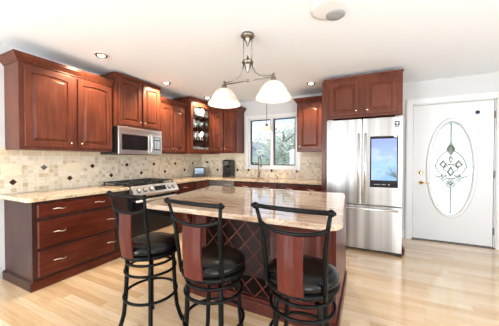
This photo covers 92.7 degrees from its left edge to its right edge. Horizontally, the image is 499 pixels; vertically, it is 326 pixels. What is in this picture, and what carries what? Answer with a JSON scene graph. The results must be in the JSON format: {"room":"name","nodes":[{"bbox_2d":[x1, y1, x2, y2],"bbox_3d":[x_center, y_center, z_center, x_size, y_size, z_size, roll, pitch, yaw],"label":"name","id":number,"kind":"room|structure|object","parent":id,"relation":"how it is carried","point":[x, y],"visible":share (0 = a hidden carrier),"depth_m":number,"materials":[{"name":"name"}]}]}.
{"room":"kitchen","nodes":[
{"label":"kitchen","id":0,"kind":"room"},
{"bbox_2d":[0,43,188,278],"bbox_3d":[-2.966,-0.010,2.153,0.120,2.555,8.060,0,1,26],"label":"wall","id":1,"kind":"structure","parent":0,"point":[4,48],"depth_m":2.59,"materials":[{"name":"grey paint"}]},
{"bbox_2d":[0,49,113,151],"bbox_3d":[-2.293,-0.647,2.937,0.386,0.995,1.063,0,1,26],"label":"upper cabinet","id":2,"kind":"object","parent":1,"relation":"attached to","point":[49,105],"visible":1,"depth_m":2.70,"materials":[{"name":"brown wood"}]},
{"bbox_2d":[0,147,201,194],"bbox_3d":[-1.928,0.062,4.122,0.014,0.510,3.588,0,1,26],"label":"tile backsplash","id":3,"kind":"structure","parent":1,"relation":"attached to","point":[41,170],"depth_m":3.31,"materials":[{"name":"tile"}]},
{"bbox_2d":[1,164,21,175],"bbox_3d":[-2.635,0.073,2.646,0.020,0.130,0.173,0,1,26],"label":"switch plate","id":4,"kind":"object","parent":3,"relation":"attached to","point":[6,169],"visible":1,"depth_m":2.64,"materials":[{"name":"beige plastic"}]},
{"bbox_2d":[67,162,79,171],"bbox_3d":[-2.369,0.051,3.204,0.008,0.120,0.160,0,1,26],"label":"outlet plate","id":5,"kind":"object","parent":3,"relation":"attached to","point":[71,166],"visible":1,"depth_m":3.20,"materials":[{"name":"beige plastic"}]},
{"bbox_2d":[98,71,160,130],"bbox_3d":[-1.857,-0.907,3.771,0.432,0.750,0.826,0,1,26],"label":"upper cabinet","id":6,"kind":"object","parent":1,"relation":"attached to","point":[135,102],"visible":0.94,"depth_m":3.59,"materials":[{"name":"brown wood"}]},
{"bbox_2d":[100,126,161,154],"bbox_3d":[-1.822,-0.329,3.771,0.467,0.400,0.790,0,1,26],"label":"microwave","id":7,"kind":"object","parent":6,"relation":"attached to","point":[125,140],"visible":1,"depth_m":3.57,"materials":[{"name":"silver metal"}]},
{"bbox_2d":[160,96,187,153],"bbox_3d":[-1.542,-0.660,4.472,0.386,0.975,0.695,0,1,26],"label":"upper cabinet","id":8,"kind":"object","parent":1,"relation":"attached to","point":[172,112],"visible":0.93,"depth_m":4.38,"materials":[{"name":"brown wood"}]},
{"bbox_2d":[172,96,218,153],"bbox_3d":[-1.108,-0.755,5.172,0.548,1.113,0.980,0,1,26],"label":"upper cabinet","id":9,"kind":"object","parent":1,"relation":"attached to","point":[192,102],"visible":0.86,"depth_m":4.96,"materials":[{"name":"brown wood"}]},
{"bbox_2d":[196,108,199,116],"bbox_3d":[-1.080,-1.054,4.966,0.084,0.160,0.082,0,1,26],"label":"drinking glass","id":10,"kind":"object","parent":9,"relation":"on","point":[197,109],"visible":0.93,"depth_m":4.93,"materials":[{"name":"white"}]},
{"bbox_2d":[193,115,208,121],"bbox_3d":[-1.118,-0.973,5.193,0.473,0.008,0.910,0,1,26],"label":"glass shelf","id":11,"kind":"object","parent":9,"relation":"attached to","point":[204,119],"depth_m":5.36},
{"bbox_2d":[193,127,208,131],"bbox_3d":[-1.118,-0.728,5.196,0.473,0.008,0.910,0,1,26],"label":"glass shelf","id":12,"kind":"object","parent":9,"relation":"attached to","point":[195,129],"depth_m":5.38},
{"bbox_2d":[193,139,208,142],"bbox_3d":[-1.118,-0.478,5.200,0.473,0.008,0.910,0,1,26],"label":"glass shelf","id":13,"kind":"object","parent":9,"relation":"attached to","point":[194,141],"depth_m":5.26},
{"bbox_2d":[200,109,203,117],"bbox_3d":[-1.009,-1.065,5.088,0.084,0.178,0.082,0,1,26],"label":"drinking glass","id":14,"kind":"object","parent":9,"relation":"on","point":[201,110],"visible":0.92,"depth_m":5.06,"materials":[{"name":"white"}]},
{"bbox_2d":[0,0,498,102],"bbox_3d":[0.299,-1.323,0.535,7.390,0.120,8.300,0,1,26],"label":"ceiling","id":15,"kind":"structure","parent":0,"point":[196,46],"depth_m":2.51,"materials":[{"name":"white paint"}]},
{"bbox_2d":[93,51,109,57],"bbox_3d":[-1.778,-1.285,2.855,0.176,0.026,0.176,0,1,26],"label":"recessed light","id":16,"kind":"object","parent":15,"relation":"in","point":[98,54],"visible":1,"depth_m":2.83,"materials":[{"name":"white paint"}]},
{"bbox_2d":[160,81,171,84],"bbox_3d":[-1.357,-1.301,3.873,0.176,0.026,0.176,0,1,26],"label":"recessed light","id":17,"kind":"object","parent":15,"relation":"in","point":[163,82],"visible":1,"depth_m":3.85,"materials":[{"name":"white paint"}]},
{"bbox_2d":[208,31,291,108],"bbox_3d":[-0.018,-0.951,2.394,0.900,0.681,0.350,0,1,26],"label":"pendant light","id":18,"kind":"object","parent":15,"relation":"hanging from","point":[273,91],"visible":1,"depth_m":2.38,"materials":[{"name":"white glass"}]},
{"bbox_2d":[260,103,272,131],"bbox_3d":[0.338,-0.971,4.675,0.248,0.710,0.248,0,1,26],"label":"pendant light","id":19,"kind":"object","parent":15,"relation":"hanging from","point":[266,128],"visible":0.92,"depth_m":4.65,"materials":[{"name":"white glass"}]},
{"bbox_2d":[305,81,316,84],"bbox_3d":[1.009,-1.301,3.907,0.176,0.026,0.176,0,1,26],"label":"recessed light","id":20,"kind":"object","parent":15,"relation":"in","point":[309,82],"visible":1,"depth_m":3.88,"materials":[{"name":"white paint"}]},
{"bbox_2d":[311,0,348,20],"bbox_3d":[0.669,-1.275,1.996,0.300,0.020,0.318,0,1,26],"label":"ceiling speaker","id":21,"kind":"object","parent":15,"relation":"attached to","point":[332,10],"visible":1,"depth_m":1.98,"materials":[{"name":"white plastic"}]},
{"bbox_2d":[0,232,498,325],"bbox_3d":[0.299,1.341,0.575,7.390,0.100,8.300,0,1,26],"label":"floor","id":22,"kind":"structure","parent":0,"point":[432,283],"depth_m":2.27,"materials":[{"name":"brown wood"}]},
{"bbox_2d":[2,192,119,292],"bbox_3d":[-2.189,0.817,2.859,0.662,0.879,0.932,0,1,26],"label":"base cabinet","id":23,"kind":"object","parent":22,"relation":"on","point":[47,243],"visible":0.96,"depth_m":2.55,"materials":[{"name":"brown wood"}]},
{"bbox_2d":[0,185,128,202],"bbox_3d":[-2.167,0.356,2.901,0.638,0.040,1.095,0,1,26],"label":"countertop","id":24,"kind":"structure","parent":23,"relation":"on","point":[46,195],"depth_m":2.65,"materials":[{"name":"beige stone"}]},
{"bbox_2d":[118,190,127,256],"bbox_3d":[-1.978,0.810,3.351,0.608,0.879,0.133,0,1,26],"label":"base cabinet","id":25,"kind":"object","parent":22,"relation":"on","point":[122,202],"visible":0.21,"depth_m":3.20,"materials":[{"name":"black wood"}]},
{"bbox_2d":[102,178,178,236],"bbox_3d":[-1.691,0.750,3.762,0.744,0.947,0.840,0,1,26],"label":"gas range","id":26,"kind":"object","parent":22,"relation":"on","point":[154,188],"visible":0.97,"depth_m":3.57,"materials":[{"name":"silver metal"}]},
{"bbox_2d":[102,181,174,186],"bbox_3d":[-1.727,0.329,3.773,0.645,0.028,0.840,0,1,26],"label":"cooktop","id":27,"kind":"object","parent":26,"relation":"in","point":[156,183],"depth_m":3.53,"materials":[{"name":"black metal"}]},
{"bbox_2d":[130,192,176,236],"bbox_3d":[-1.420,0.757,3.630,0.108,0.535,0.830,0,1,26],"label":"oven","id":28,"kind":"object","parent":26,"relation":"in","point":[158,220],"depth_m":3.56,"materials":[{"name":"black metal"}]},
{"bbox_2d":[106,191,182,325],"bbox_3d":[-0.769,0.741,1.832,0.445,1.074,0.438,1,1,30],"label":"bar stool","id":29,"kind":"object","parent":22,"relation":"on","point":[146,247],"visible":0.98,"depth_m":1.68,"materials":[{"name":"black metal"}]},
{"bbox_2d":[132,232,175,256],"bbox_3d":[-0.762,0.613,1.841,0.404,0.078,0.404,1,1,30],"label":"seat cushion","id":30,"kind":"object","parent":29,"relation":"on","point":[162,244],"depth_m":1.73,"materials":[{"name":"black leather"}]},
{"bbox_2d":[175,182,193,232],"bbox_3d":[-1.427,0.793,4.415,0.662,0.879,0.545,0,1,26],"label":"base cabinet","id":31,"kind":"object","parent":22,"relation":"on","point":[183,187],"visible":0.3,"depth_m":4.22,"materials":[{"name":"brown wood"}]},
{"bbox_2d":[161,175,321,184],"bbox_3d":[-0.172,0.334,4.376,2.924,0.040,1.596,0,1,26],"label":"countertop","id":32,"kind":"structure","parent":31,"relation":"on","point":[178,180],"depth_m":4.50,"materials":[{"name":"beige stone"}]},
{"bbox_2d":[194,167,204,175],"bbox_3d":[-1.129,0.198,5.353,0.250,0.200,0.100,0,1,-11],"label":"display","id":33,"kind":"object","parent":32,"relation":"on","point":[198,171],"visible":0.88,"depth_m":5.33,"materials":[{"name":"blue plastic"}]},
{"bbox_2d":[222,160,234,176],"bbox_3d":[-0.473,0.114,5.216,0.215,0.371,0.250,0,1,26],"label":"coffee maker","id":34,"kind":"object","parent":32,"relation":"on","point":[228,165],"visible":0.99,"depth_m":5.15,"materials":[{"name":"black plastic"}]},
{"bbox_2d":[257,156,261,177],"bbox_3d":[0.223,0.077,4.920,0.074,0.456,0.246,0,1,-16],"label":"faucet","id":35,"kind":"object","parent":32,"relation":"on","point":[258,176],"visible":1,"depth_m":4.98,"materials":[{"name":"silver metal"}]},
{"bbox_2d":[194,180,208,189],"bbox_3d":[-1.087,0.782,5.143,0.633,0.879,1.056,0,1,26],"label":"base cabinet","id":36,"kind":"object","parent":22,"relation":"on","point":[205,183],"visible":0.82,"depth_m":4.72,"materials":[{"name":"brown wood"}]},
{"bbox_2d":[164,197,245,325],"bbox_3d":[-0.236,0.745,1.532,0.445,1.074,0.438,0,1,29],"label":"bar stool","id":37,"kind":"object","parent":22,"relation":"on","point":[219,264],"visible":1,"depth_m":1.38,"materials":[{"name":"black metal"}]},
{"bbox_2d":[182,245,244,278],"bbox_3d":[-0.230,0.618,1.542,0.404,0.078,0.404,0,1,29],"label":"seat cushion","id":38,"kind":"object","parent":37,"relation":"on","point":[233,266],"depth_m":1.40,"materials":[{"name":"black leather"}]},
{"bbox_2d":[209,180,233,186],"bbox_3d":[-0.451,0.786,5.050,0.596,0.875,0.628,0,1,26],"label":"dishwasher","id":39,"kind":"object","parent":22,"relation":"on","point":[211,182],"visible":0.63,"depth_m":4.79,"materials":[{"name":"silver metal"}]},
{"bbox_2d":[234,181,278,188],"bbox_3d":[0.234,0.789,4.721,0.916,0.879,0.652,0,1,26],"label":"base cabinet","id":40,"kind":"object","parent":22,"relation":"on","point":[266,185],"visible":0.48,"depth_m":4.44,"materials":[{"name":"brown wood"}]},
{"bbox_2d":[182,198,346,325],"bbox_3d":[0.172,0.825,2.339,1.388,0.879,1.190,0,1,26],"label":"kitchen island","id":41,"kind":"object","parent":22,"relation":"on","point":[245,236],"visible":0.39,"depth_m":2.09,"materials":[{"name":"brown wood"}]},
{"bbox_2d":[146,186,344,230],"bbox_3d":[-0.002,0.362,2.401,1.866,0.040,1.459,0,1,26],"label":"island countertop","id":42,"kind":"structure","parent":41,"relation":"on","point":[237,201],"depth_m":1.99,"materials":[{"name":"stone"}]},
{"bbox_2d":[251,202,339,325],"bbox_3d":[0.299,0.748,1.371,0.445,1.074,0.438,1,1,30],"label":"bar stool","id":43,"kind":"object","parent":22,"relation":"on","point":[294,275],"visible":1,"depth_m":1.21,"materials":[{"name":"black metal"}]},
{"bbox_2d":[268,254,338,294],"bbox_3d":[0.305,0.620,1.380,0.404,0.078,0.404,1,1,30],"label":"seat cushion","id":44,"kind":"object","parent":43,"relation":"on","point":[312,283],"depth_m":1.23,"materials":[{"name":"black leather"}]},
{"bbox_2d":[279,183,321,191],"bbox_3d":[1.000,0.795,4.346,0.782,0.879,0.652,0,1,26],"label":"base cabinet","id":45,"kind":"object","parent":22,"relation":"on","point":[285,186],"visible":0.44,"depth_m":4.09,"materials":[{"name":"brown wood"}]},
{"bbox_2d":[322,82,327,191],"bbox_3d":[1.337,0.002,4.038,0.075,2.474,0.888,0,1,26],"label":"panel","id":46,"kind":"object","parent":22,"relation":"on","point":[324,84],"visible":0.27,"depth_m":3.63,"materials":[{"name":"brown wood"}]},
{"bbox_2d":[326,115,402,257],"bbox_3d":[1.769,0.301,3.729,0.960,1.885,0.995,0,1,26],"label":"refrigerator","id":47,"kind":"object","parent":22,"relation":"on","point":[365,157],"visible":0.91,"depth_m":3.29,"materials":[{"name":"silver metal"}]},
{"bbox_2d":[211,72,498,237],"bbox_3d":[2.104,-0.042,4.242,7.150,2.555,0.150,0,1,26],"label":"wall","id":48,"kind":"structure","parent":0,"point":[488,82],"depth_m":3.83,"materials":[{"name":"grey paint"}]},
{"bbox_2d":[210,106,245,153],"bbox_3d":[-0.459,-0.701,5.186,0.688,0.975,0.386,0,1,26],"label":"upper cabinet","id":49,"kind":"object","parent":48,"relation":"attached to","point":[227,124],"visible":0.99,"depth_m":5.06,"materials":[{"name":"brown wood"}]},
{"bbox_2d":[202,152,321,178],"bbox_3d":[0.176,0.038,5.096,2.934,0.530,0.014,0,1,26],"label":"tile backsplash","id":50,"kind":"structure","parent":48,"relation":"attached to","point":[311,162],"depth_m":5.01,"materials":[{"name":"tile"}]},
{"bbox_2d":[245,112,300,169],"bbox_3d":[0.480,-0.441,4.990,1.220,1.140,0.122,0,1,26],"label":"window","id":51,"kind":"structure","parent":48,"relation":"in","point":[272,117],"depth_m":4.96,"materials":[{"name":"white paint"}]},
{"bbox_2d":[293,95,321,151],"bbox_3d":[1.145,-0.692,4.401,0.585,0.970,0.386,0,1,26],"label":"upper cabinet","id":52,"kind":"object","parent":48,"relation":"attached to","point":[309,109],"visible":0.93,"depth_m":4.26,"materials":[{"name":"brown wood"}]},
{"bbox_2d":[324,69,403,120],"bbox_3d":[1.779,-0.963,3.777,1.036,0.600,0.942,0,1,26],"label":"upper cabinet","id":53,"kind":"object","parent":48,"relation":"attached to","point":[379,94],"visible":0.95,"depth_m":3.36,"materials":[{"name":"brown wood"}]},
{"bbox_2d":[405,92,498,249],"bbox_3d":[3.123,0.109,3.699,1.186,2.270,0.173,0,1,26],"label":"door","id":54,"kind":"structure","parent":48,"relation":"in","point":[452,171],"depth_m":3.67,"materials":[{"name":"white paint"}]},
{"label":"outside","id":55,"kind":"structure","parent":0,"visible":0},
{"bbox_3d":[21.159,1.893,43.263,120.000,0.100,83.740,0,1,26],"label":"lawn","id":56,"kind":"structure","parent":55,"visible":0},
{"bbox_2d":[252,141,278,163],"bbox_3d":[0.759,-0.048,25.210,4.700,4.330,5.650,0,1,26],"label":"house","id":57,"kind":"structure","parent":56,"relation":"on","point":[254,148],"depth_m":22.67,"materials":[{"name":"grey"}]},
{"bbox_2d":[252,123,294,164],"bbox_3d":[1.870,0.113,13.018,3.454,4.385,3.437,0,1,7],"label":"tree","id":58,"kind":"object","parent":56,"relation":"on","point":[284,147],"visible":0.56,"depth_m":12.44,"materials":[{"name":"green plant"}]},
{"bbox_2d":[289,149,294,164],"bbox_3d":[1.299,0.981,7.173,0.200,2.820,0.200,0,1,26],"label":"porch post","id":59,"kind":"object","parent":56,"relation":"on","point":[292,151],"visible":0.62,"depth_m":7.09,"materials":[{"name":"white paint"}]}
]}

